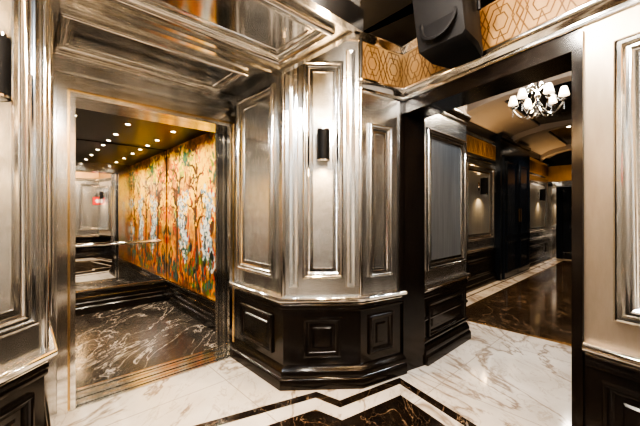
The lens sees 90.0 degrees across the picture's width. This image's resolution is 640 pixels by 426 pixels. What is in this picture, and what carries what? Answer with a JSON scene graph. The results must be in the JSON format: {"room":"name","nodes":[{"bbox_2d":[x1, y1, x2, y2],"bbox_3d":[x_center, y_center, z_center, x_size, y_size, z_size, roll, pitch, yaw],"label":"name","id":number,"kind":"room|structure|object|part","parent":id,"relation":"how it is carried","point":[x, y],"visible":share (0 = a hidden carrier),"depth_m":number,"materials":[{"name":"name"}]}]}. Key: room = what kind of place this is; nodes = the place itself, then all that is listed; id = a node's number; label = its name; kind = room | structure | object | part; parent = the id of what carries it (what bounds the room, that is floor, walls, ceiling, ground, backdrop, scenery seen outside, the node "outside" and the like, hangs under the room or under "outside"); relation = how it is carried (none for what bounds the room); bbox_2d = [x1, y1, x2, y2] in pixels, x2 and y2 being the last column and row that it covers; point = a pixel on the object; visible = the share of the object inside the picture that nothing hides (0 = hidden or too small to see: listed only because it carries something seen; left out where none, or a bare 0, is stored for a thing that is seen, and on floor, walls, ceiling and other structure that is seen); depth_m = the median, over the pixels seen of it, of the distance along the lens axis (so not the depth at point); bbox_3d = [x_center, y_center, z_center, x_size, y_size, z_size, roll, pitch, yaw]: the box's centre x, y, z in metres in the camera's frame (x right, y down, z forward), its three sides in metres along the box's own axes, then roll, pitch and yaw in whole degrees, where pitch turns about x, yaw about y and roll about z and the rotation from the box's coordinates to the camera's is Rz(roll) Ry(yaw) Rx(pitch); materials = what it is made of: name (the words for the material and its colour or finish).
{"room":"elevator lobby","nodes":[
{"label":"elevator lobby","id":0,"kind":"room"},
{"bbox_2d":[0,0,57,425],"bbox_3d":[-1.854,-0.025,0.856,0.965,2.850,2.554,0,0,18],"label":"wall","id":1,"kind":"structure","parent":0,"point":[27,340],"depth_m":1.47,"materials":[{"name":"silver metal"}]},
{"bbox_2d":[0,31,12,101],"bbox_3d":[-1.304,-0.580,1.263,0.141,0.250,0.106,0,0,0],"label":"wall sconce","id":2,"kind":"object","parent":1,"relation":"attached to","point":[6,41],"visible":1,"depth_m":1.26,"materials":[{"name":"black metal"}]},
{"bbox_2d":[44,0,362,415],"bbox_3d":[-0.920,-0.024,2.182,1.467,2.848,1.915,0,0,-43],"label":"door frame","id":3,"kind":"structure","parent":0,"point":[185,63],"depth_m":2.26,"materials":[{"name":"silver metal"}]},
{"bbox_2d":[50,258,571,425],"bbox_3d":[2.228,1.429,4.849,14.400,0.062,7.300,0,0,-43],"label":"floor","id":4,"kind":"structure","parent":0,"point":[514,368],"depth_m":2.52,"materials":[{"name":"white stone"}]},
{"bbox_2d":[75,107,215,388],"bbox_3d":[-2.301,0.170,3.749,1.750,2.460,2.340,0,0,-43],"label":"car","id":5,"kind":"object","parent":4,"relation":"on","point":[145,190],"visible":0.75,"depth_m":4.43,"materials":[{"name":"stone"}]},
{"bbox_3d":[-3.057,0.440,4.524,1.520,0.040,0.085,0,0,-43],"label":"handrail","id":6,"kind":"part","parent":5,"relation":"part of","materials":[{"name":"silver metal"}]},
{"bbox_2d":[231,32,406,390],"bbox_3d":[-0.097,-0.025,2.769,1.672,2.850,0.584,0,0,12],"label":"paneled column","id":7,"kind":"structure","parent":4,"relation":"on","point":[319,286],"depth_m":2.60,"materials":[{"name":"silver metal"}]},
{"bbox_2d":[317,127,329,161],"bbox_3d":[0.027,-0.530,2.518,0.106,0.250,0.141,0,0,0],"label":"wall sconce","id":8,"kind":"object","parent":7,"relation":"attached to","point":[323,134],"visible":1,"depth_m":2.46,"materials":[{"name":"black metal"}]},
{"bbox_2d":[360,0,416,45],"bbox_3d":[-0.472,-1.500,0.339,6.289,0.100,5.778,0,0,0],"label":"ceiling","id":9,"kind":"structure","parent":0,"point":[393,21],"depth_m":2.41,"materials":[{"name":"black paint"}]},
{"bbox_2d":[425,105,470,365],"bbox_3d":[1.032,-0.225,3.597,0.993,3.250,0.929,0,0,-43],"label":"wall","id":10,"kind":"structure","parent":0,"point":[446,326],"depth_m":3.24,"materials":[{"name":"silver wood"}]},
{"bbox_2d":[466,121,549,292],"bbox_3d":[3.961,-0.225,6.972,7.978,3.250,0.135,0,0,-43],"label":"wall","id":11,"kind":"structure","parent":0,"point":[481,142],"depth_m":6.33,"materials":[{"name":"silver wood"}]},
{"bbox_2d":[478,177,487,194],"bbox_3d":[3.061,-0.500,6.008,0.136,0.325,0.180,0,0,-43],"label":"wall sconce","id":12,"kind":"object","parent":11,"relation":"attached to","point":[483,185],"visible":1,"depth_m":5.94,"materials":[{"name":"black metal"}]},
{"bbox_2d":[495,134,530,280],"bbox_3d":[4.482,-0.110,7.315,2.100,3.020,0.181,0,0,-43],"label":"door","id":13,"kind":"structure","parent":11,"relation":"in","point":[512,169],"depth_m":6.98,"materials":[{"name":"black paint"}]},
{"bbox_2d":[538,189,544,200],"bbox_3d":[6.136,-0.500,8.869,0.136,0.325,0.180,0,0,-43],"label":"wall sconce","id":14,"kind":"object","parent":11,"relation":"attached to","point":[542,191],"visible":1,"depth_m":8.80,"materials":[{"name":"black metal"}]},
{"bbox_2d":[467,71,571,161],"bbox_3d":[4.612,-1.705,5.222,10.400,0.490,4.600,0,0,-43],"label":"ceiling","id":15,"kind":"structure","parent":0,"point":[550,136],"depth_m":6.14,"materials":[{"name":"beige paint"}]},
{"bbox_2d":[508,82,569,119],"bbox_3d":[2.460,-1.460,3.620,0.549,0.780,0.573,0,0,0],"label":"chandelier","id":16,"kind":"object","parent":15,"relation":"hanging from","point":[537,107],"visible":0.98,"depth_m":3.58,"materials":[{"name":"silver metal"}]},
{"bbox_2d":[402,0,639,425],"bbox_3d":[1.627,-0.200,1.490,0.309,3.200,3.280,0,0,-30],"label":"wall","id":17,"kind":"structure","parent":0,"point":[525,42],"depth_m":1.68,"materials":[{"name":"silver metal"}]},
{"bbox_2d":[412,0,482,68],"bbox_3d":[0.852,-1.255,2.094,0.386,0.444,0.394,0,0,-37],"label":"wall speaker","id":18,"kind":"object","parent":17,"relation":"attached to","point":[448,32],"visible":1,"depth_m":2.02,"materials":[{"name":"black plastic"}]},
{"bbox_2d":[548,150,571,259],"bbox_3d":[8.346,-0.225,8.439,0.550,3.250,3.800,0,0,-43],"label":"wall","id":19,"kind":"structure","parent":0,"point":[560,165],"depth_m":9.63,"materials":[{"name":"paint"}]}
]}

